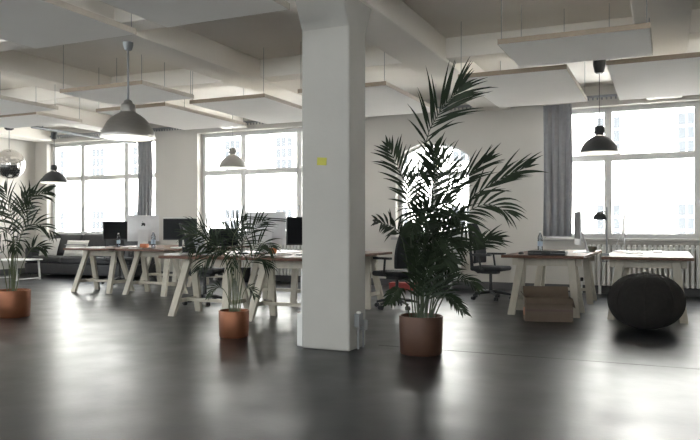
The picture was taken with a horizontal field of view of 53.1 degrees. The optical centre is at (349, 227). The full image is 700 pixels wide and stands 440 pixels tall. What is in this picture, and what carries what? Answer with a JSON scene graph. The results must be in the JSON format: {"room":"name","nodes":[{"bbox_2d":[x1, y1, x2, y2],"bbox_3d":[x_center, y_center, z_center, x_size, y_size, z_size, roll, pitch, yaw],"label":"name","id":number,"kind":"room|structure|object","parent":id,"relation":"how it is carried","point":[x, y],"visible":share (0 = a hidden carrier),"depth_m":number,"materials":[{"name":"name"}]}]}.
{"room":"open-plan office","nodes":[
{"label":"open-plan office","id":0,"kind":"room"},
{"bbox_2d":[0,137,34,268],"bbox_3d":[-11.086,-0.630,9.377,0.400,3.400,17.120,0,0,24],"label":"wall","id":1,"kind":"structure","parent":0,"point":[26,148],"depth_m":16.33,"materials":[{"name":"paint"}]},
{"bbox_2d":[0,268,24,274],"bbox_3d":[-10.895,1.005,9.291,0.020,0.130,16.320,0,0,24],"label":"baseboard","id":2,"kind":"structure","parent":1,"relation":"attached to","point":[22,269],"depth_m":16.04,"materials":[{"name":"paint"}]},
{"bbox_2d":[0,273,699,439],"bbox_3d":[-2.084,1.145,5.294,20.170,0.150,17.120,0,0,24],"label":"floor","id":3,"kind":"structure","parent":0,"point":[88,363],"depth_m":4.98,"materials":[{"name":"grey concrete"}]},
{"bbox_2d":[0,258,42,280],"bbox_3d":[-6.944,0.858,14.515,0.840,0.425,0.660,0,0,24],"label":"side table","id":4,"kind":"object","parent":3,"relation":"on","point":[19,259],"visible":0.77,"depth_m":14.48,"materials":[{"name":"white paint"}]},
{"bbox_2d":[0,178,61,318],"bbox_3d":[-4.128,0.220,8.376,1.127,1.700,0.866,0,0,12],"label":"potted palm","id":5,"kind":"object","parent":3,"relation":"on","point":[14,302],"visible":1,"depth_m":8.43,"materials":[{"name":"green plant"}]},
{"bbox_2d":[0,288,30,318],"bbox_3d":[-4.068,0.907,8.450,0.400,0.325,0.400,0,0,0],"label":"pot","id":6,"kind":"object","parent":5,"relation":"attached to","point":[14,302],"depth_m":8.29,"materials":[{"name":"orange ceramic"}]},
{"bbox_2d":[25,234,155,277],"bbox_3d":[-5.720,0.601,15.349,3.000,0.937,0.850,0,0,24],"label":"sofa","id":7,"kind":"object","parent":3,"relation":"on","point":[59,264],"visible":0.45,"depth_m":15.19,"materials":[{"name":"fabric"}]},
{"bbox_2d":[32,255,64,262],"bbox_3d":[-6.544,0.695,15.602,0.850,0.150,0.630,0,0,24],"label":"seat cushion","id":8,"kind":"object","parent":7,"relation":"on","point":[51,259],"depth_m":15.30,"materials":[{"name":"fabric"}]},
{"bbox_2d":[39,238,60,255],"bbox_3d":[-6.746,0.425,15.717,0.460,0.389,0.223,0,0,12],"label":"cushion","id":9,"kind":"object","parent":7,"relation":"on","point":[55,244],"visible":0.65,"depth_m":15.65,"materials":[{"name":"white fabric"}]},
{"bbox_2d":[56,234,83,254],"bbox_3d":[-6.387,0.394,15.948,0.850,0.522,0.247,0,0,24],"label":"cushion","id":10,"kind":"object","parent":7,"relation":"on","point":[65,237],"depth_m":15.89,"materials":[{"name":"fabric"}]},
{"bbox_2d":[63,240,88,255],"bbox_3d":[-5.991,0.444,15.314,0.620,0.352,0.213,0,0,22],"label":"cushion","id":11,"kind":"object","parent":7,"relation":"on","point":[70,243],"visible":0.76,"depth_m":15.25,"materials":[{"name":"white fabric"}]},
{"bbox_2d":[60,256,107,263],"bbox_3d":[-5.766,0.695,15.249,0.850,0.150,0.630,0,0,24],"label":"seat cushion","id":12,"kind":"object","parent":7,"relation":"on","point":[63,259],"depth_m":15.02,"materials":[{"name":"fabric"}]},
{"bbox_2d":[83,234,103,246],"bbox_3d":[-5.609,0.394,15.595,0.850,0.522,0.247,0,0,24],"label":"cushion","id":13,"kind":"object","parent":7,"relation":"on","point":[94,239],"depth_m":15.55,"materials":[{"name":"fabric"}]},
{"bbox_2d":[90,256,117,264],"bbox_3d":[-4.987,0.695,14.896,0.850,0.150,0.630,0,0,24],"label":"seat cushion","id":14,"kind":"object","parent":7,"relation":"on","point":[99,261],"depth_m":14.67,"materials":[{"name":"fabric"}]},
{"bbox_2d":[117,240,137,256],"bbox_3d":[-4.830,0.394,15.242,0.850,0.522,0.247,0,0,24],"label":"cushion","id":15,"kind":"object","parent":7,"relation":"on","point":[126,243],"depth_m":15.11,"materials":[{"name":"fabric"}]},
{"bbox_2d":[101,240,134,284],"bbox_3d":[-4.461,0.499,13.505,0.686,1.139,0.670,0,0,39],"label":"office chair","id":16,"kind":"object","parent":3,"relation":"on","point":[106,242],"visible":0.36,"depth_m":13.46,"materials":[{"name":"black plastic"}]},
{"bbox_2d":[63,245,189,293],"bbox_3d":[-3.820,0.700,12.543,0.970,0.740,2.450,0,0,24],"label":"desk","id":17,"kind":"object","parent":3,"relation":"on","point":[107,250],"visible":0.61,"depth_m":11.80,"materials":[{"name":"brown wood"}]},
{"bbox_2d":[103,221,126,245],"bbox_3d":[-4.205,0.104,12.629,0.520,0.450,0.180,0,0,-38],"label":"monitor","id":18,"kind":"object","parent":17,"relation":"on","point":[111,229],"visible":0.79,"depth_m":12.57,"materials":[{"name":"black plastic"}]},
{"bbox_2d":[127,215,158,246],"bbox_3d":[-3.584,0.054,12.130,0.530,0.550,0.185,0,0,-13],"label":"desktop computer","id":19,"kind":"object","parent":17,"relation":"on","point":[140,228],"visible":0.8,"depth_m":12.13,"materials":[{"name":"silver metal"}]},
{"bbox_2d":[115,246,249,296],"bbox_3d":[-2.809,0.700,12.085,0.970,0.740,2.450,0,0,24],"label":"desk","id":20,"kind":"object","parent":3,"relation":"on","point":[143,253],"visible":0.52,"depth_m":11.30,"materials":[{"name":"brown wood"}]},
{"bbox_2d":[140,242,148,247],"bbox_3d":[-3.462,0.280,11.783,0.120,0.100,0.100,0,0,4],"label":"tissue box","id":21,"kind":"object","parent":20,"relation":"on","point":[143,245],"visible":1,"depth_m":11.73,"materials":[{"name":"orange cardboard"}]},
{"bbox_2d":[151,231,155,247],"bbox_3d":[-3.201,0.187,11.389,0.073,0.285,0.073,0,0,24],"label":"water bottle","id":22,"kind":"object","parent":20,"relation":"on","point":[152,241],"visible":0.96,"depth_m":11.39,"materials":[{"name":"clear plastic"}]},
{"bbox_2d":[163,217,196,246],"bbox_3d":[-2.861,0.073,11.815,0.562,0.513,0.194,0,0,-6],"label":"monitor","id":23,"kind":"object","parent":20,"relation":"on","point":[169,223],"visible":0.64,"depth_m":11.76,"materials":[{"name":"black plastic"}]},
{"bbox_2d":[179,223,224,305],"bbox_3d":[-2.074,0.499,9.886,0.686,1.139,0.670,0,0,14],"label":"office chair","id":24,"kind":"object","parent":3,"relation":"on","point":[210,273],"visible":0.33,"depth_m":9.85,"materials":[{"name":"black plastic"}]},
{"bbox_2d":[174,204,281,338],"bbox_3d":[-1.210,0.421,6.788,1.102,1.298,0.769,0,0,22],"label":"potted palm","id":25,"kind":"object","parent":3,"relation":"on","point":[233,322],"visible":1,"depth_m":6.83,"materials":[{"name":"green plant"}]},
{"bbox_2d":[218,308,248,338],"bbox_3d":[-1.144,0.939,6.900,0.300,0.262,0.300,0,0,0],"label":"pot","id":26,"kind":"object","parent":25,"relation":"attached to","point":[233,322],"depth_m":6.78,"materials":[{"name":"orange ceramic"}]},
{"bbox_2d":[158,250,301,315],"bbox_3d":[-1.362,0.700,9.342,0.970,0.740,2.450,0,0,24],"label":"desk","id":27,"kind":"object","parent":3,"relation":"on","point":[186,264],"visible":0.51,"depth_m":8.62,"materials":[{"name":"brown wood"}]},
{"bbox_2d":[164,253,189,255],"bbox_3d":[-2.095,0.317,8.527,0.210,0.024,0.297,0,0,14],"label":"paper sheet","id":28,"kind":"object","parent":27,"relation":"on","point":[171,254],"visible":0.86,"depth_m":8.38,"materials":[{"name":"white paper"}]},
{"bbox_2d":[193,237,223,254],"bbox_3d":[-1.762,0.219,8.695,0.288,0.221,0.320,0,0,-36],"label":"laptop","id":29,"kind":"object","parent":27,"relation":"on","point":[194,237],"visible":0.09,"depth_m":8.62,"materials":[{"name":"grey metal"}]},
{"bbox_2d":[209,228,237,252],"bbox_3d":[-1.676,0.168,9.289,0.374,0.324,0.130,0,0,-16],"label":"monitor","id":30,"kind":"object","parent":27,"relation":"on","point":[226,237],"visible":0.35,"depth_m":9.26,"materials":[{"name":"black plastic"}]},
{"bbox_2d":[236,238,248,253],"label":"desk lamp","id":31,"kind":"object","parent":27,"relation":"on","point":[241,238],"depth_m":8.99,"materials":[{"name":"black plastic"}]},
{"bbox_2d":[241,216,285,223],"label":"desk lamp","id":32,"kind":"object","parent":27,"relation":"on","point":[252,217],"depth_m":9.05,"materials":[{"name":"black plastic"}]},
{"bbox_2d":[247,212,285,251],"bbox_3d":[-1.145,0.054,9.536,0.530,0.550,0.185,0,0,-1],"label":"desktop computer","id":33,"kind":"object","parent":27,"relation":"on","point":[279,230],"visible":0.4,"depth_m":9.56,"materials":[{"name":"silver plastic"}]},
{"bbox_2d":[241,267,250,282],"bbox_3d":[-2.088,0.927,13.795,0.270,0.285,0.270,0,0,24],"label":"waste bin","id":34,"kind":"object","parent":3,"relation":"on","point":[247,273],"visible":0.59,"depth_m":13.70,"materials":[{"name":"black plastic"}]},
{"bbox_2d":[206,241,301,279],"bbox_3d":[-1.824,0.670,14.018,2.704,0.800,0.125,0,0,24],"label":"radiator","id":35,"kind":"object","parent":3,"relation":"on","point":[282,271],"visible":0.1,"depth_m":13.77,"materials":[{"name":"white metal"}]},
{"bbox_2d":[236,251,392,321],"bbox_3d":[-0.351,0.700,8.884,0.970,0.740,2.450,0,0,24],"label":"desk","id":36,"kind":"object","parent":3,"relation":"on","point":[293,261],"visible":0.48,"depth_m":8.34,"materials":[{"name":"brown wood"}]},
{"bbox_2d":[265,254,291,255],"bbox_3d":[-0.880,0.324,8.470,0.210,0.012,0.297,0,0,34],"label":"paper sheet","id":37,"kind":"object","parent":36,"relation":"on","point":[266,254],"visible":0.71,"depth_m":8.40,"materials":[{"name":"white paper"}]},
{"bbox_2d":[286,217,301,254],"bbox_3d":[-0.518,0.098,8.518,0.536,0.464,0.185,0,0,-18],"label":"monitor","id":38,"kind":"object","parent":36,"relation":"on","point":[293,224],"visible":0.3,"depth_m":8.42,"materials":[{"name":"black plastic"}]},
{"bbox_2d":[295,0,370,350],"bbox_3d":[-0.144,-0.485,6.303,0.470,3.110,0.666,0,0,24],"label":"pillar","id":39,"kind":"structure","parent":3,"relation":"on","point":[333,31],"depth_m":6.14,"materials":[{"name":"paint"}]},
{"bbox_2d":[297,269,301,345],"bbox_3d":[-0.427,0.720,6.354,0.085,0.700,0.080,0,0,24],"label":"duct","id":40,"kind":"object","parent":39,"relation":"attached to","point":[299,315],"visible":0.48,"depth_m":6.33,"materials":[{"name":"white paint"}]},
{"bbox_2d":[317,157,326,164],"bbox_3d":[-0.247,-0.585,6.148,0.096,0.074,0.004,0,0,24],"label":"sticky note","id":41,"kind":"object","parent":39,"relation":"attached to","point":[320,161],"visible":1,"depth_m":6.15,"materials":[{"name":"yellow paper"}]},
{"bbox_2d":[354,311,367,348],"bbox_3d":[0.098,0.900,6.206,0.049,0.330,0.195,0,0,24],"label":"power outlet","id":42,"kind":"object","parent":39,"relation":"attached to","point":[359,321],"visible":1,"depth_m":6.15,"materials":[{"name":"grey metal"}]},
{"bbox_2d":[354,313,362,327],"bbox_3d":[0.076,0.810,6.159,0.049,0.120,0.090,0,0,24],"label":"socket","id":43,"kind":"object","parent":42,"relation":"attached to","point":[358,317],"depth_m":6.12,"materials":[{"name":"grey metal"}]},
{"bbox_2d":[360,319,367,329],"bbox_3d":[0.122,0.865,6.259,0.049,0.090,0.080,0,0,24],"label":"socket","id":44,"kind":"object","parent":42,"relation":"attached to","point":[365,322],"depth_m":6.24,"materials":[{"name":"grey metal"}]},
{"bbox_2d":[372,223,421,310],"bbox_3d":[0.642,0.499,9.329,0.670,1.139,0.686,0,0,-43],"label":"office chair","id":45,"kind":"object","parent":3,"relation":"on","point":[395,274],"visible":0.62,"depth_m":9.11,"materials":[{"name":"black plastic"}]},
{"bbox_2d":[389,282,414,290],"bbox_3d":[0.923,1.008,12.154,0.450,0.125,0.290,0,0,16],"label":"storage box","id":46,"kind":"object","parent":3,"relation":"on","point":[404,285],"visible":0.48,"depth_m":12.02,"materials":[{"name":"red plastic"}]},
{"bbox_2d":[399,313,442,356],"bbox_3d":[0.606,0.907,5.980,0.374,0.325,0.374,0,0,0],"label":"pot","id":47,"kind":"object","parent":3,"relation":"on","point":[421,334],"depth_m":5.83,"materials":[{"name":"brown ceramic"}]},
{"bbox_2d":[402,243,461,288],"bbox_3d":[1.409,0.670,12.552,1.204,0.800,0.125,0,0,24],"label":"radiator","id":48,"kind":"object","parent":3,"relation":"on","point":[454,250],"visible":0.05,"depth_m":12.34,"materials":[{"name":"white metal"}]},
{"bbox_2d":[370,57,547,356],"bbox_3d":[0.934,-0.125,5.906,1.551,2.391,1.124,0,0,0],"label":"potted palm","id":49,"kind":"object","parent":3,"relation":"on","point":[421,332],"visible":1,"depth_m":5.85,"materials":[{"name":"plant"}]},
{"bbox_2d":[468,223,510,300],"bbox_3d":[2.094,0.499,10.528,0.686,1.139,0.670,0,0,32],"label":"office chair","id":50,"kind":"object","parent":3,"relation":"on","point":[479,256],"visible":0.88,"depth_m":10.46,"materials":[{"name":"plastic"}]},
{"bbox_2d":[381,345,694,368],"bbox_3d":[3.906,1.069,4.738,8.000,0.001,0.012,0,0,24],"label":"joint","id":51,"kind":"object","parent":3,"relation":"on","point":[381,345],"visible":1,"depth_m":5.73,"materials":[{"name":"black plastic"}]},
{"bbox_2d":[521,286,574,321],"bbox_3d":[2.298,0.883,8.157,0.586,0.375,0.436,0,0,9],"label":"cardboard box","id":52,"kind":"object","parent":3,"relation":"on","point":[540,303],"visible":1,"depth_m":8.00,"materials":[{"name":"brown cardboard"}]},
{"bbox_2d":[501,249,601,317],"bbox_3d":[2.798,0.700,9.497,0.970,0.740,2.450,0,0,24],"label":"desk","id":53,"kind":"object","parent":3,"relation":"on","point":[572,260],"visible":0.69,"depth_m":8.74,"materials":[{"name":"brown wood"}]},
{"bbox_2d":[538,231,542,249],"bbox_3d":[2.723,0.187,10.020,0.073,0.285,0.073,0,0,24],"label":"water bottle","id":54,"kind":"object","parent":53,"relation":"on","point":[540,243],"visible":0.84,"depth_m":10.00,"materials":[{"name":"clear plastic"}]},
{"bbox_2d":[528,250,567,255],"bbox_3d":[2.402,0.302,8.515,0.440,0.054,0.326,0,0,22],"label":"case","id":55,"kind":"object","parent":53,"relation":"on","point":[531,252],"visible":0.99,"depth_m":8.41,"materials":[{"name":"black plastic"}]},
{"bbox_2d":[573,211,588,252],"bbox_3d":[3.109,0.054,9.417,0.185,0.550,0.530,0,0,10],"label":"desktop computer","id":56,"kind":"object","parent":53,"relation":"on","point":[578,232],"visible":0.97,"depth_m":9.36,"materials":[{"name":"silver plastic"}]},
{"bbox_2d":[588,246,596,251],"bbox_3d":[3.365,0.292,9.729,0.140,0.074,0.140,0,0,24],"label":"bowl","id":57,"kind":"object","parent":53,"relation":"on","point":[590,248],"visible":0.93,"depth_m":9.68,"materials":[{"name":"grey ceramic"}]},
{"bbox_2d":[580,244,699,293],"bbox_3d":[4.961,0.670,10.940,2.604,0.800,0.125,0,0,24],"label":"radiator","id":58,"kind":"object","parent":3,"relation":"on","point":[692,249],"visible":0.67,"depth_m":11.01,"materials":[{"name":"white metal"}]},
{"bbox_2d":[607,272,685,328],"bbox_3d":[3.147,0.767,7.445,0.774,0.598,0.774,0,0,24],"label":"pouf","id":59,"kind":"object","parent":3,"relation":"on","point":[644,300],"visible":1,"depth_m":7.17,"materials":[{"name":"fabric"}]},
{"bbox_2d":[601,251,693,323],"bbox_3d":[3.855,0.700,9.018,0.970,0.740,2.450,0,0,24],"label":"desk","id":60,"kind":"object","parent":3,"relation":"on","point":[622,261],"visible":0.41,"depth_m":8.18,"materials":[{"name":"white wood"}]},
{"bbox_2d":[593,207,609,261],"bbox_3d":[2.993,0.077,8.344,0.183,0.655,0.156,0,0,24],"label":"desk lamp","id":61,"kind":"object","parent":60,"relation":"on","point":[599,215],"visible":0.99,"depth_m":8.33,"materials":[{"name":"grey metal"}]},
{"bbox_2d":[614,212,627,250],"bbox_3d":[3.879,0.054,10.009,0.185,0.550,0.530,0,0,21],"label":"desktop computer","id":62,"kind":"object","parent":60,"relation":"on","point":[623,218],"visible":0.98,"depth_m":9.83,"materials":[{"name":"silver plastic"}]},
{"bbox_2d":[625,252,642,253],"bbox_3d":[3.705,0.324,9.136,0.210,0.012,0.297,0,0,19],"label":"paper sheet","id":63,"kind":"object","parent":60,"relation":"on","point":[625,252],"visible":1,"depth_m":9.09,"materials":[{"name":"white paper"}]},
{"bbox_2d":[0,0,699,128],"bbox_3d":[-2.084,-2.455,5.294,20.170,0.250,17.120,0,0,24],"label":"ceiling","id":64,"kind":"structure","parent":0,"point":[279,33],"depth_m":8.52,"materials":[{"name":"paint"}]},
{"bbox_2d":[0,127,25,178],"bbox_3d":[-6.821,-1.655,14.009,0.601,1.351,0.601,0,0,24],"label":"ball","id":65,"kind":"object","parent":64,"relation":"hanging from","point":[12,163],"visible":0.99,"depth_m":13.83,"materials":[{"name":"silver metal"}]},
{"bbox_2d":[0,127,54,141],"bbox_3d":[-10.563,-2.185,9.151,0.520,0.290,16.340,0,0,24],"label":"beam","id":66,"kind":"structure","parent":64,"relation":"attached to","point":[24,133],"depth_m":15.85,"materials":[{"name":"paint"}]},
{"bbox_2d":[0,95,57,114],"bbox_3d":[-4.944,-2.005,9.797,1.300,0.650,0.960,0,0,24],"label":"acoustic panel","id":67,"kind":"object","parent":64,"relation":"hanging from","point":[8,105],"visible":1,"depth_m":9.76,"materials":[{"name":"grey metal"}]},
{"bbox_2d":[0,98,81,127],"bbox_3d":[-5.185,-2.005,11.082,1.600,0.650,0.900,0,0,24],"label":"acoustic panel","id":68,"kind":"object","parent":64,"relation":"hanging from","point":[31,119],"visible":0.82,"depth_m":10.94,"materials":[{"name":"grey metal"}]},
{"bbox_2d":[0,0,135,48],"bbox_3d":[-2.828,-2.005,5.384,1.200,0.650,2.070,0,0,24],"label":"acoustic panel","id":69,"kind":"object","parent":64,"relation":"hanging from","point":[36,24],"visible":1,"depth_m":5.78,"materials":[{"name":"grey metal"}]},
{"bbox_2d":[41,104,111,131],"bbox_3d":[-8.132,-2.185,8.048,0.520,0.290,16.340,0,0,24],"label":"beam","id":70,"kind":"structure","parent":64,"relation":"attached to","point":[93,121],"depth_m":13.88,"materials":[{"name":"paint"}]},
{"bbox_2d":[31,126,136,144],"bbox_3d":[-5.308,-1.941,14.201,0.100,0.198,2.780,0,0,24],"label":"conduit","id":71,"kind":"object","parent":70,"relation":"attached to","point":[34,127],"visible":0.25,"depth_m":13.82,"materials":[{"name":"grey metal"}]},
{"bbox_2d":[40,132,67,183],"bbox_3d":[-5.667,-1.345,13.409,0.494,0.969,0.494,0,0,24],"label":"pendant lamp","id":72,"kind":"object","parent":71,"relation":"hanging from","point":[52,177],"visible":1,"depth_m":13.31,"materials":[{"name":"black metal"}]},
{"bbox_2d":[0,50,246,128],"bbox_3d":[-5.700,-2.185,6.945,0.520,0.290,16.340,0,0,24],"label":"beam","id":73,"kind":"structure","parent":64,"relation":"attached to","point":[15,66],"depth_m":9.81,"materials":[{"name":"paint"}]},
{"bbox_2d":[60,45,193,105],"bbox_3d":[-2.823,-2.005,8.907,1.300,0.650,0.990,0,0,24],"label":"acoustic panel","id":74,"kind":"object","parent":64,"relation":"hanging from","point":[140,91],"visible":0.98,"depth_m":8.74,"materials":[{"name":"grey metal"}]},
{"bbox_2d":[0,0,296,51],"bbox_3d":[-1.384,-2.203,6.837,19.370,0.255,0.310,0,0,24],"label":"beam","id":75,"kind":"structure","parent":64,"relation":"attached to","point":[121,16],"depth_m":7.12,"materials":[{"name":"paint"}]},
{"bbox_2d":[96,62,245,129],"bbox_3d":[-2.696,-2.005,10.820,1.250,0.650,2.040,0,0,24],"label":"acoustic panel","id":76,"kind":"object","parent":64,"relation":"hanging from","point":[164,114],"visible":0.84,"depth_m":10.64,"materials":[{"name":"grey metal"}]},
{"bbox_2d":[99,0,289,27],"bbox_3d":[-1.418,-2.005,4.717,1.180,0.650,2.020,0,0,24],"label":"acoustic panel","id":77,"kind":"object","parent":64,"relation":"hanging from","point":[166,13],"visible":1,"depth_m":5.38,"materials":[{"name":"grey metal"}]},
{"bbox_2d":[61,0,367,119],"bbox_3d":[-3.269,-2.185,5.842,0.520,0.290,16.340,0,0,24],"label":"beam","id":78,"kind":"structure","parent":64,"relation":"attached to","point":[177,46],"depth_m":8.57,"materials":[{"name":"paint"}]},
{"bbox_2d":[99,41,155,141],"bbox_3d":[-2.439,-1.513,7.695,0.594,1.054,0.594,0,0,24],"label":"pendant lamp","id":79,"kind":"object","parent":78,"relation":"hanging from","point":[126,125],"visible":1,"depth_m":7.57,"materials":[{"name":"metal"}]},
{"bbox_2d":[218,115,246,168],"bbox_3d":[-2.092,-1.698,12.479,0.504,1.264,0.504,0,0,24],"label":"pendant lamp","id":80,"kind":"object","parent":64,"relation":"hanging from","point":[232,161],"visible":0.91,"depth_m":12.35,"materials":[{"name":"grey metal"}]},
{"bbox_2d":[189,47,301,123],"bbox_3d":[-1.221,-2.005,10.162,1.180,0.650,2.020,0,0,24],"label":"acoustic panel","id":81,"kind":"object","parent":64,"relation":"hanging from","point":[263,108],"visible":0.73,"depth_m":9.76,"materials":[{"name":"grey metal"}]},
{"bbox_2d":[0,9,699,103],"bbox_3d":[-0.227,-2.203,9.387,19.370,0.255,0.310,0,0,24],"label":"beam","id":82,"kind":"structure","parent":64,"relation":"attached to","point":[480,47],"depth_m":9.05,"materials":[{"name":"paint"}]},
{"bbox_2d":[298,52,438,116],"bbox_3d":[0.315,-2.005,9.432,1.180,0.650,2.080,0,0,24],"label":"acoustic panel","id":83,"kind":"object","parent":64,"relation":"hanging from","point":[382,98],"visible":0.61,"depth_m":9.30,"materials":[{"name":"grey metal"}]},
{"bbox_2d":[360,0,509,111],"bbox_3d":[-0.851,-2.185,4.745,0.530,0.290,16.340,0,0,24],"label":"beam","id":84,"kind":"structure","parent":64,"relation":"attached to","point":[393,27],"depth_m":7.87,"materials":[{"name":"paint"}]},
{"bbox_2d":[458,61,586,107],"bbox_3d":[2.186,-2.005,8.595,1.180,0.650,2.100,0,0,24],"label":"acoustic panel","id":85,"kind":"object","parent":64,"relation":"hanging from","point":[555,84],"visible":0.88,"depth_m":8.31,"materials":[{"name":"grey metal"}]},
{"bbox_2d":[497,0,652,67],"bbox_3d":[2.149,-2.005,6.613,1.290,0.650,1.020,0,0,24],"label":"acoustic panel","id":86,"kind":"object","parent":64,"relation":"hanging from","point":[631,40],"visible":1,"depth_m":6.48,"materials":[{"name":"grey metal"}]},
{"bbox_2d":[579,60,619,154],"bbox_3d":[3.451,-1.681,9.690,0.534,1.299,0.534,0,0,24],"label":"pendant lamp","id":87,"kind":"object","parent":64,"relation":"hanging from","point":[599,144],"visible":0.98,"depth_m":9.61,"materials":[{"name":"black plastic"}]},
{"bbox_2d":[606,3,699,99],"bbox_3d":[3.641,-2.005,7.978,1.200,0.650,2.180,0,0,24],"label":"acoustic panel","id":88,"kind":"object","parent":64,"relation":"hanging from","point":[671,75],"visible":0.91,"depth_m":7.71,"materials":[{"name":"grey metal"}]},
{"bbox_2d":[630,0,692,99],"bbox_3d":[1.595,-2.185,3.636,0.520,0.290,16.340,0,0,24],"label":"beam","id":89,"kind":"structure","parent":64,"relation":"attached to","point":[670,20],"depth_m":6.94,"materials":[{"name":"paint"}]},
{"bbox_2d":[35,85,699,287],"bbox_3d":[1.373,-0.630,12.916,20.170,3.400,0.380,0,0,24],"label":"wall","id":90,"kind":"structure","parent":0,"point":[178,153],"depth_m":12.48,"materials":[{"name":"paint"}]},
{"bbox_2d":[41,140,154,236],"bbox_3d":[-5.688,-0.892,15.988,3.350,2.215,0.400,0,0,24],"label":"window","id":91,"kind":"structure","parent":90,"relation":"in","point":[127,176],"depth_m":16.34,"materials":[{"name":"paint"}]},
{"bbox_2d":[50,121,262,138],"bbox_3d":[-3.759,-2.118,14.953,7.800,0.075,0.150,0,0,24],"label":"rail","id":92,"kind":"object","parent":90,"relation":"attached to","point":[247,122],"visible":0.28,"depth_m":15.08,"materials":[{"name":"grey metal"}]},
{"bbox_2d":[137,141,151,214],"bbox_3d":[-4.464,-0.955,15.221,0.416,2.190,0.080,0,0,24],"label":"curtain","id":93,"kind":"object","parent":92,"relation":"hanging from","point":[144,147],"visible":0.69,"depth_m":15.21,"materials":[{"name":"grey fabric"}]},
{"bbox_2d":[201,128,301,238],"bbox_3d":[-1.718,-0.892,14.187,3.370,2.215,0.400,0,0,24],"label":"window","id":94,"kind":"structure","parent":90,"relation":"in","point":[244,173],"depth_m":14.52,"materials":[{"name":"paint"}]},
{"bbox_2d":[137,271,699,296],"bbox_3d":[1.291,1.005,12.734,19.370,0.130,0.020,0,0,24],"label":"baseboard","id":95,"kind":"structure","parent":90,"relation":"attached to","point":[689,292],"depth_m":12.21,"materials":[{"name":"paint"}]},
{"bbox_2d":[391,143,469,239],"bbox_3d":[1.512,-0.667,12.725,1.500,1.765,0.385,0,0,24],"label":"window","id":96,"kind":"structure","parent":90,"relation":"in","point":[452,146],"depth_m":12.90,"materials":[{"name":"paint"}]},
{"bbox_2d":[438,94,616,110],"bbox_3d":[3.572,-2.118,11.628,6.900,0.075,0.150,0,0,24],"label":"rail","id":97,"kind":"object","parent":90,"relation":"attached to","point":[605,95],"visible":0.13,"depth_m":11.38,"materials":[{"name":"grey metal"}]},
{"bbox_2d":[543,104,572,236],"bbox_3d":[3.451,-0.955,11.631,0.475,2.190,0.080,0,0,24],"label":"curtain","id":98,"kind":"object","parent":97,"relation":"hanging from","point":[557,119],"visible":1,"depth_m":11.63,"materials":[{"name":"grey fabric"}]},
{"bbox_2d":[539,101,699,241],"bbox_3d":[4.839,-0.892,11.212,3.470,2.215,0.400,0,0,24],"label":"window","id":99,"kind":"structure","parent":90,"relation":"in","point":[607,111],"depth_m":11.37,"materials":[{"name":"paint"}]},
{"label":"outside","id":100,"kind":"structure","parent":0,"visible":0},
{"bbox_3d":[10.430,1.570,35.096,110.000,0.200,47.460,0,0,24],"label":"ground","id":101,"kind":"structure","parent":100,"visible":0},
{"bbox_2d":[59,107,693,233],"bbox_3d":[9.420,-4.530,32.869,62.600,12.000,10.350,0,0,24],"label":"window panes","id":102,"kind":"structure","parent":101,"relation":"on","point":[656,196],"depth_m":29.56,"materials":[{"name":"clear glass"}]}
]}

